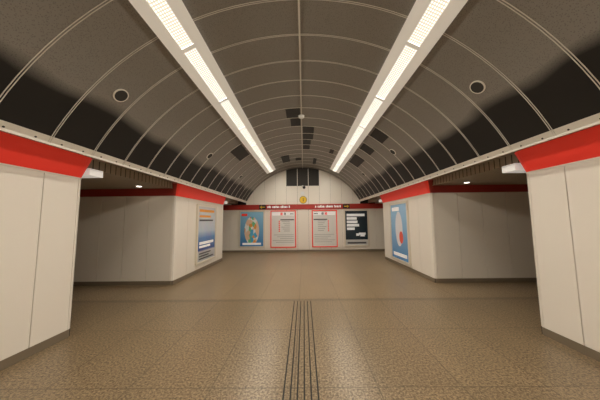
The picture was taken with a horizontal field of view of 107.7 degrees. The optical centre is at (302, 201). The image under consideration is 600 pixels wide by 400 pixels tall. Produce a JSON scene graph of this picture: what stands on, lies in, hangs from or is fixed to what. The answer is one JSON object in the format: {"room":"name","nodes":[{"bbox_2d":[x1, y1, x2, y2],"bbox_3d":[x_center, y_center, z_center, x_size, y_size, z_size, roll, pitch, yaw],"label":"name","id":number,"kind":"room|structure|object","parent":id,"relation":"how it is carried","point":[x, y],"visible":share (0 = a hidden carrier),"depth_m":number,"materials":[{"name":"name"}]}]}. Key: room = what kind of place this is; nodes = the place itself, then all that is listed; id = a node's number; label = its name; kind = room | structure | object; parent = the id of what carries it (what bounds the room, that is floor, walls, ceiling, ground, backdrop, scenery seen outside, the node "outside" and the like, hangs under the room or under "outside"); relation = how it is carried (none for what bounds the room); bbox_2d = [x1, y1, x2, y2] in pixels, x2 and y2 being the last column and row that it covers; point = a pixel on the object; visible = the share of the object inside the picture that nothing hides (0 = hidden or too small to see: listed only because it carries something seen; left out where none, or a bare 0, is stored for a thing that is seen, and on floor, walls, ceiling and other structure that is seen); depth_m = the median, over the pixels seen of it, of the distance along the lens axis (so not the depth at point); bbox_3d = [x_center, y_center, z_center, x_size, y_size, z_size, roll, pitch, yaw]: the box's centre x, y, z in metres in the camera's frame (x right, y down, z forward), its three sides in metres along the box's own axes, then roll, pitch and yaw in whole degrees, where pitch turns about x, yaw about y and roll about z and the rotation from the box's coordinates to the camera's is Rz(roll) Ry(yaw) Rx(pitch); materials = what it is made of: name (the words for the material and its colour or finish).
{"room":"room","nodes":[
{"label":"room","id":0,"kind":"room"},
{"bbox_2d":[0,131,91,370],"bbox_3d":[-4.570,0.146,-2.364,3.100,2.410,11.045,-1,-5,0],"label":"pillar","id":1,"kind":"structure","parent":0,"point":[40,184],"depth_m":2.52,"materials":[{"name":"white ceramic"}]},
{"bbox_2d":[1,131,237,203],"bbox_3d":[-4.765,-0.747,1.345,3.882,0.245,18.485,-1,-5,0],"label":"ceiling","id":2,"kind":"structure","parent":0,"point":[114,176],"depth_m":4.32,"materials":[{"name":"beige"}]},
{"bbox_2d":[82,168,102,177],"bbox_3d":[-3.299,-0.426,3.267,0.480,0.115,0.210,-1,-5,0],"label":"sign","id":3,"kind":"object","parent":2,"relation":"hanging from","point":[89,173],"visible":0.5,"depth_m":3.25,"materials":[{"name":"white plastic"}]},
{"bbox_2d":[73,183,225,285],"bbox_3d":[-4.501,0.919,6.867,3.100,2.410,3.413,-1,-5,0],"label":"pillar","id":4,"kind":"structure","parent":0,"point":[126,237],"depth_m":5.28,"materials":[{"name":"white ceramic"}]},
{"bbox_2d":[195,204,216,265],"bbox_3d":[-3.024,0.997,6.959,0.050,1.760,1.370,-1,-5,0],"label":"framed picture","id":5,"kind":"object","parent":4,"relation":"attached to","point":[206,215],"visible":1,"depth_m":6.84,"materials":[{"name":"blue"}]},
{"bbox_2d":[0,0,599,201],"bbox_3d":[-0.039,-1.619,1.393,5.620,1.740,18.505,-1,-5,0],"label":"ceiling","id":6,"kind":"structure","parent":0,"point":[561,91],"depth_m":2.75,"materials":[{"name":"grey metal"}]},
{"bbox_2d":[128,0,275,173],"bbox_3d":[-1.440,-2.078,1.018,0.424,0.275,17.460,-1,-5,0],"label":"ceiling light strip","id":7,"kind":"object","parent":6,"relation":"attached to","point":[171,22],"visible":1,"depth_m":2.92,"materials":[{"name":"white plastic"}]},
{"bbox_2d":[113,80,485,178],"bbox_3d":[-0.037,-1.258,3.999,4.557,0.182,7.916,-1,-5,0],"label":"speakers","id":8,"kind":"object","parent":6,"relation":"attached to","point":[477,87],"depth_m":2.72,"materials":[{"name":"black plastic"}]},
{"bbox_2d":[0,121,599,202],"bbox_3d":[-0.030,-0.762,1.311,5.586,0.042,18.485,-1,-5,0],"label":"crown molding","id":9,"kind":"structure","parent":6,"relation":"attached to","point":[598,122],"depth_m":2.78,"materials":[{"name":"beige metal"}]},
{"bbox_2d":[2,118,599,194],"bbox_3d":[0.004,-0.404,5.768,5.464,0.020,9.046,-1,-5,0],"label":"rivets","id":10,"kind":"object","parent":9,"relation":"attached to","point":[599,118],"depth_m":2.73,"materials":[{"name":"metal"}]},
{"bbox_2d":[0,0,599,199],"bbox_3d":[-0.013,-1.294,4.804,5.478,1.666,11.612,-1,-5,0],"label":"ribs","id":11,"kind":"object","parent":6,"relation":"attached to","point":[299,35],"depth_m":2.97,"materials":[{"name":"grey metal"}]},
{"bbox_2d":[231,108,387,167],"bbox_3d":[0.011,-1.564,7.338,3.880,0.698,4.820,-1,-5,0],"label":"panels","id":12,"kind":"object","parent":6,"relation":"attached to","point":[239,152],"depth_m":6.17,"materials":[{"name":"black metal"}]},
{"bbox_2d":[330,0,467,172],"bbox_3d":[1.366,-2.100,0.998,0.423,0.278,17.460,-1,-5,0],"label":"ceiling light strip","id":13,"kind":"object","parent":6,"relation":"attached to","point":[427,21],"visible":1,"depth_m":2.94,"materials":[{"name":"white plastic"}]},
{"bbox_2d":[0,251,599,399],"bbox_3d":[-0.003,1.711,1.254,14.552,0.200,19.385,-1,-5,0],"label":"floor","id":14,"kind":"structure","parent":0,"point":[383,330],"depth_m":2.72,"materials":[{"name":"tile"}]},
{"bbox_2d":[282,301,319,399],"bbox_3d":[-0.039,1.357,-1.769,0.314,0.004,11.700,-1,-5,0],"label":"floor strip","id":15,"kind":"object","parent":14,"relation":"on","point":[294,301],"visible":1,"depth_m":2.38,"materials":[{"name":"black"}]},
{"bbox_2d":[222,168,384,252],"bbox_3d":[0.043,0.238,10.624,13.352,4.300,0.256,-1,-5,0],"label":"wall","id":16,"kind":"structure","parent":0,"point":[284,187],"depth_m":10.51,"materials":[{"name":"white ceramic"}]},
{"bbox_2d":[239,210,264,247],"bbox_3d":[-2.389,1.304,10.406,1.225,1.745,0.050,-1,-5,0],"label":"picture frame","id":17,"kind":"object","parent":16,"relation":"attached to","point":[251,223],"visible":1,"depth_m":10.40,"materials":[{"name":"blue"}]},
{"bbox_2d":[270,210,295,247],"bbox_3d":[-0.897,1.300,10.395,1.205,1.745,0.050,-1,-5,0],"label":"board","id":18,"kind":"object","parent":16,"relation":"attached to","point":[282,223],"visible":1,"depth_m":10.39,"materials":[{"name":"white paper"}]},
{"bbox_2d":[223,203,382,209],"bbox_3d":[0.042,0.250,10.474,7.700,0.240,0.054,-1,-5,0],"label":"sign band","id":19,"kind":"object","parent":16,"relation":"attached to","point":[371,205],"visible":0.98,"depth_m":10.46,"materials":[{"name":"red metal"}]},
{"bbox_2d":[299,196,306,203],"bbox_3d":[0.049,-0.083,10.514,0.360,0.360,0.030,-1,-5,0],"label":"sign","id":20,"kind":"object","parent":16,"relation":"attached to","point":[303,199],"visible":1,"depth_m":10.50,"materials":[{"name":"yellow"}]},
{"bbox_2d":[312,210,337,246],"bbox_3d":[1.062,1.275,10.382,1.195,1.740,0.050,-1,-5,0],"label":"board","id":21,"kind":"object","parent":16,"relation":"attached to","point":[324,222],"visible":1,"depth_m":10.37,"materials":[{"name":"white paper"}]},
{"bbox_2d":[343,209,369,246],"bbox_3d":[2.570,1.245,10.373,1.180,1.738,0.050,-1,-5,0],"label":"picture frame","id":22,"kind":"object","parent":16,"relation":"attached to","point":[356,221],"visible":1,"depth_m":10.37,"materials":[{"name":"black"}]},
{"bbox_2d":[380,180,536,282],"bbox_3d":[4.551,0.818,6.807,3.100,2.410,3.413,-1,-5,0],"label":"wall","id":23,"kind":"structure","parent":0,"point":[459,233],"depth_m":5.23,"materials":[{"name":"white ceramic"}]},
{"bbox_2d":[389,201,411,265],"bbox_3d":[3.078,0.952,6.962,0.050,1.860,1.320,-1,-5,0],"label":"framed picture","id":24,"kind":"object","parent":23,"relation":"attached to","point":[398,211],"visible":1,"depth_m":6.85,"materials":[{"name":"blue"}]},
{"bbox_2d":[367,124,599,202],"bbox_3d":[4.705,-0.853,1.283,3.882,0.245,18.485,-1,-5,0],"label":"ceiling","id":25,"kind":"structure","parent":0,"point":[489,172],"depth_m":4.28,"materials":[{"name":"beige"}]},
{"bbox_2d":[502,163,525,172],"bbox_3d":[3.272,-0.500,3.223,0.480,0.115,0.210,-1,-5,0],"label":"sign","id":26,"kind":"object","parent":25,"relation":"attached to","point":[515,167],"visible":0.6,"depth_m":3.19,"materials":[{"name":"white plastic"}]},
{"bbox_2d":[514,125,599,361],"bbox_3d":[4.481,0.044,-2.438,3.100,2.410,11.015,-1,-5,0],"label":"pillar","id":27,"kind":"structure","parent":0,"point":[563,173],"depth_m":2.53,"materials":[{"name":"white ceramic"}]}
]}

